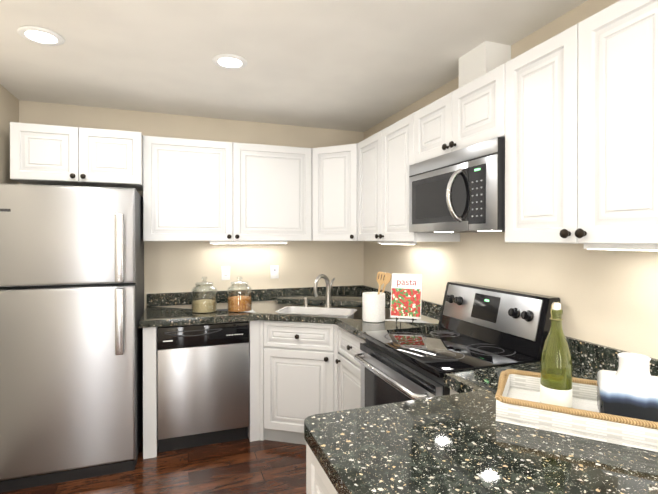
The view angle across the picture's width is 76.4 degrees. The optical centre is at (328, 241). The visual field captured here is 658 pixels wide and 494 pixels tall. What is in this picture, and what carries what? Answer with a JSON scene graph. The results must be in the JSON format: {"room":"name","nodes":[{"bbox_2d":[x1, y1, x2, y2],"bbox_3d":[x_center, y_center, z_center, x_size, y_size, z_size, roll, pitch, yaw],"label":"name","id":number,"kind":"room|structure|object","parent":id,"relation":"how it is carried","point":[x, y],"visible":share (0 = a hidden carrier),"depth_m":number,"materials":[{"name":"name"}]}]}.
{"room":"kitchen","nodes":[
{"label":"kitchen","id":0,"kind":"room"},
{"bbox_2d":[0,84,19,183],"bbox_3d":[-1.346,0.219,0.310,0.120,2.450,5.720,0,0,-19],"label":"wall","id":1,"kind":"structure","parent":0,"point":[9,104],"depth_m":2.80,"materials":[{"name":"paint"}]},
{"bbox_2d":[0,434,305,493],"bbox_3d":[-0.026,1.471,0.845,3.320,0.060,6.000,0,0,-19],"label":"floor","id":2,"kind":"structure","parent":0,"point":[244,466],"depth_m":2.57,"materials":[{"name":"brown wood"}]},
{"bbox_2d":[0,183,143,492],"bbox_3d":[-1.664,0.548,2.775,0.755,1.763,0.782,0,0,-19],"label":"refrigerator","id":3,"kind":"object","parent":2,"relation":"on","point":[71,314],"visible":1,"depth_m":2.48,"materials":[{"name":"grey metal"}]},
{"bbox_2d":[143,310,259,458],"bbox_3d":[-0.956,0.993,3.150,0.769,0.869,0.590,0,0,-19],"label":"base cabinet","id":4,"kind":"object","parent":2,"relation":"on","point":[150,436],"visible":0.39,"depth_m":2.77,"materials":[{"name":"white wood"}]},
{"bbox_2d":[157,309,248,452],"bbox_3d":[-0.946,0.995,3.137,0.604,0.865,0.602,0,0,-19],"label":"dishwasher","id":5,"kind":"object","parent":2,"relation":"on","point":[202,384],"visible":0.98,"depth_m":2.86,"materials":[{"name":"grey metal"}]},
{"bbox_2d":[306,442,337,493],"bbox_3d":[0.409,1.006,0.869,0.660,0.868,1.000,0,0,-19],"label":"base cabinet","id":6,"kind":"object","parent":2,"relation":"on","point":[318,481],"depth_m":1.15,"materials":[{"name":"white wood"}]},
{"bbox_2d":[251,309,407,444],"bbox_3d":[-0.032,0.992,3.317,1.083,0.869,0.924,0,0,-19],"label":"base cabinet","id":7,"kind":"object","parent":2,"relation":"on","point":[298,375],"visible":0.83,"depth_m":2.94,"materials":[{"name":"white wood"}]},
{"bbox_2d":[139,285,441,340],"bbox_3d":[-0.321,0.487,2.946,1.874,0.145,1.429,0,0,-19],"label":"countertop","id":8,"kind":"structure","parent":7,"relation":"on","point":[347,296],"depth_m":3.03,"materials":[{"name":"stone"}]},
{"bbox_2d":[192,277,216,312],"bbox_3d":[-0.915,0.385,3.070,0.180,0.256,0.180,0,0,-19],"label":"jar","id":9,"kind":"object","parent":8,"relation":"on","point":[208,305],"visible":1,"depth_m":3.02,"materials":[{"name":"clear glass"}]},
{"bbox_2d":[227,276,251,311],"bbox_3d":[-0.665,0.385,3.111,0.180,0.256,0.180,0,0,-19],"label":"pasta jar","id":10,"kind":"object","parent":8,"relation":"on","point":[241,303],"visible":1,"depth_m":3.05,"materials":[{"name":"clear glass"}]},
{"bbox_2d":[304,297,307,306],"bbox_3d":[-0.184,0.476,3.299,0.043,0.071,0.053,0,0,-19],"label":"soap dispenser","id":11,"kind":"object","parent":8,"relation":"on","point":[305,302],"visible":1,"depth_m":3.30,"materials":[{"name":"silver metal"}]},
{"bbox_2d":[275,306,356,318],"bbox_3d":[-0.091,0.617,3.101,0.572,0.210,0.312,0,0,14],"label":"sink bowl","id":12,"kind":"object","parent":8,"relation":"in","point":[323,312],"visible":0.29,"depth_m":3.20,"materials":[{"name":"white ceramic"}]},
{"bbox_2d":[313,274,334,307],"bbox_3d":[-0.034,0.381,3.234,0.224,0.263,0.164,0,0,-19],"label":"faucet","id":13,"kind":"object","parent":8,"relation":"on","point":[328,290],"visible":1,"depth_m":3.25,"materials":[{"name":"silver metal"}]},
{"bbox_2d":[362,271,391,322],"bbox_3d":[0.321,0.353,2.732,0.205,0.324,0.159,0,0,-19],"label":"utensil crock","id":14,"kind":"object","parent":8,"relation":"on","point":[373,307],"visible":1,"depth_m":2.67,"materials":[{"name":"ceramic"}]},
{"bbox_2d":[390,273,421,324],"bbox_3d":[0.487,0.360,2.654,0.202,0.307,0.205,0,0,-19],"label":"cookbook stand","id":15,"kind":"object","parent":8,"relation":"on","point":[406,295],"visible":1,"depth_m":2.64,"materials":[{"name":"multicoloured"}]},
{"bbox_2d":[335,319,431,410],"bbox_3d":[0.413,0.996,2.719,0.640,0.869,0.497,0,0,-19],"label":"base cabinet","id":16,"kind":"object","parent":2,"relation":"on","point":[349,381],"visible":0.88,"depth_m":2.69,"materials":[{"name":"white wood"}]},
{"bbox_2d":[450,388,457,394],"bbox_3d":[0.970,1.005,1.186,0.609,0.868,1.225,0,0,-19],"label":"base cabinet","id":17,"kind":"object","parent":2,"relation":"on","point":[451,391],"depth_m":1.64,"materials":[{"name":"white wood"}]},
{"bbox_2d":[304,336,657,493],"bbox_3d":[0.659,0.498,1.060,1.279,0.145,1.260,0,0,-19],"label":"countertop","id":18,"kind":"structure","parent":17,"relation":"on","point":[463,441],"depth_m":1.05,"materials":[{"name":"stone"}]},
{"bbox_2d":[495,369,657,451],"bbox_3d":[0.778,0.473,1.234,0.510,0.102,0.310,0,0,28],"label":"wicker tray","id":19,"kind":"object","parent":18,"relation":"on","point":[517,396],"visible":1,"depth_m":1.16,"materials":[{"name":"wicker"}]},
{"bbox_2d":[540,302,571,407],"bbox_3d":[0.692,0.349,1.275,0.111,0.328,0.105,0,0,-19],"label":"wine bottle","id":20,"kind":"object","parent":19,"relation":"on","point":[556,376],"visible":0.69,"depth_m":1.26,"materials":[{"name":"green glass"}]},
{"bbox_2d":[597,353,657,421],"bbox_3d":[0.871,0.420,1.195,0.170,0.187,0.120,0,0,28],"label":"ceramic vase","id":21,"kind":"object","parent":19,"relation":"on","point":[628,388],"visible":0.98,"depth_m":1.16,"materials":[{"name":"ceramic"}]},
{"bbox_2d":[354,282,559,407],"bbox_3d":[0.571,0.831,2.101,0.716,1.165,0.752,0,0,-19],"label":"range oven","id":22,"kind":"object","parent":2,"relation":"on","point":[480,327],"visible":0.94,"depth_m":2.02,"materials":[{"name":"black"}]},
{"bbox_2d":[20,100,363,318],"bbox_3d":[-0.976,0.200,3.535,2.700,2.450,0.120,0,0,-19],"label":"wall","id":23,"kind":"structure","parent":0,"point":[169,266],"depth_m":3.52,"materials":[{"name":"paint"}]},
{"bbox_2d":[10,122,142,190],"bbox_3d":[-1.726,-0.579,2.957,0.762,0.364,0.459,0,0,-19],"label":"upper cabinet","id":24,"kind":"object","parent":23,"relation":"attached to","point":[42,154],"visible":1,"depth_m":2.77,"materials":[{"name":"white wood"}]},
{"bbox_2d":[221,266,229,279],"bbox_3d":[-0.865,0.266,3.507,0.072,0.116,0.008,0,0,-19],"label":"outlet","id":25,"kind":"object","parent":23,"relation":"attached to","point":[225,272],"depth_m":3.50,"materials":[{"name":"white plastic"}]},
{"bbox_2d":[143,135,311,240],"bbox_3d":[-0.785,-0.384,3.342,1.262,0.760,0.359,0,0,-19],"label":"upper cabinet","id":26,"kind":"object","parent":23,"relation":"attached to","point":[200,190],"visible":1,"depth_m":3.19,"materials":[{"name":"white wood"}]},
{"bbox_2d":[209,241,286,243],"bbox_3d":[-0.635,0.007,3.331,0.610,0.020,0.050,0,0,-19],"label":"under-cabinet light","id":27,"kind":"object","parent":26,"relation":"attached to","point":[211,242],"depth_m":3.30,"materials":[{"name":"white plastic"}]},
{"bbox_2d":[270,265,278,278],"bbox_3d":[-0.474,0.265,3.644,0.072,0.116,0.009,0,0,-19],"label":"outlet","id":28,"kind":"object","parent":23,"relation":"attached to","point":[274,269],"depth_m":3.64,"materials":[{"name":"white plastic"}]},
{"bbox_2d":[312,143,356,240],"bbox_3d":[0.141,-0.385,3.534,0.606,0.760,0.612,0,0,-19],"label":"upper cabinet","id":29,"kind":"object","parent":23,"relation":"attached to","point":[334,193],"visible":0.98,"depth_m":3.33,"materials":[{"name":"white wood"}]},
{"bbox_2d":[0,0,587,131],"bbox_3d":[-0.026,-1.059,0.831,3.120,0.100,6.000,0,0,-19],"label":"ceiling","id":30,"kind":"structure","parent":0,"point":[357,65],"depth_m":2.25,"materials":[{"name":"paint"}]},
{"bbox_2d":[17,26,64,45],"bbox_3d":[-1.416,-1.010,2.059,0.194,0.011,0.194,0,0,-22],"label":"recessed light","id":31,"kind":"object","parent":30,"relation":"in","point":[39,35],"depth_m":2.05,"materials":[{"name":"white plastic"}]},
{"bbox_2d":[212,54,246,68],"bbox_3d":[-0.558,-1.011,2.356,0.194,0.011,0.194,0,0,29],"label":"recessed light","id":32,"kind":"object","parent":30,"relation":"in","point":[228,61],"depth_m":2.35,"materials":[{"name":"white plastic"}]},
{"bbox_2d":[364,0,657,358],"bbox_3d":[1.333,0.214,1.253,0.120,2.450,5.720,0,0,-19],"label":"wall","id":33,"kind":"structure","parent":0,"point":[608,298],"depth_m":1.95,"materials":[{"name":"paint"}]},
{"bbox_2d":[357,113,459,241],"bbox_3d":[0.496,-0.381,2.896,0.359,0.760,0.835,0,0,-19],"label":"upper cabinet","id":34,"kind":"object","parent":33,"relation":"attached to","point":[385,158],"visible":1,"depth_m":2.76,"materials":[{"name":"white wood"}]},
{"bbox_2d":[378,241,416,244],"bbox_3d":[0.452,0.009,2.834,0.050,0.020,0.450,0,0,-19],"label":"under-cabinet light","id":35,"kind":"object","parent":34,"relation":"attached to","point":[379,242],"depth_m":2.76,"materials":[{"name":"white plastic"}]},
{"bbox_2d":[414,63,504,163],"bbox_3d":[0.757,-0.602,2.155,0.359,0.310,0.728,0,0,-19],"label":"upper cabinet","id":36,"kind":"object","parent":33,"relation":"attached to","point":[471,113],"visible":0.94,"depth_m":2.02,"materials":[{"name":"white wood"}]},
{"bbox_2d":[409,137,504,232],"bbox_3d":[0.722,-0.245,2.145,0.429,0.392,0.724,0,0,-19],"label":"over-the-range microwave","id":37,"kind":"object","parent":36,"relation":"attached to","point":[462,190],"visible":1,"depth_m":1.97,"materials":[{"name":"grey metal"}]},
{"bbox_2d":[505,0,657,244],"bbox_3d":[1.007,-0.373,1.493,0.328,0.760,0.685,0,0,-19],"label":"upper cabinet","id":38,"kind":"object","parent":33,"relation":"attached to","point":[581,132],"visible":1,"depth_m":1.37,"materials":[{"name":"white wood"}]},
{"bbox_2d":[584,244,657,250],"bbox_3d":[1.034,0.019,1.184,0.050,0.020,0.650,0,0,-19],"label":"under-cabinet light","id":39,"kind":"object","parent":38,"relation":"attached to","point":[644,247],"depth_m":1.35,"materials":[{"name":"white plastic"}]}
]}

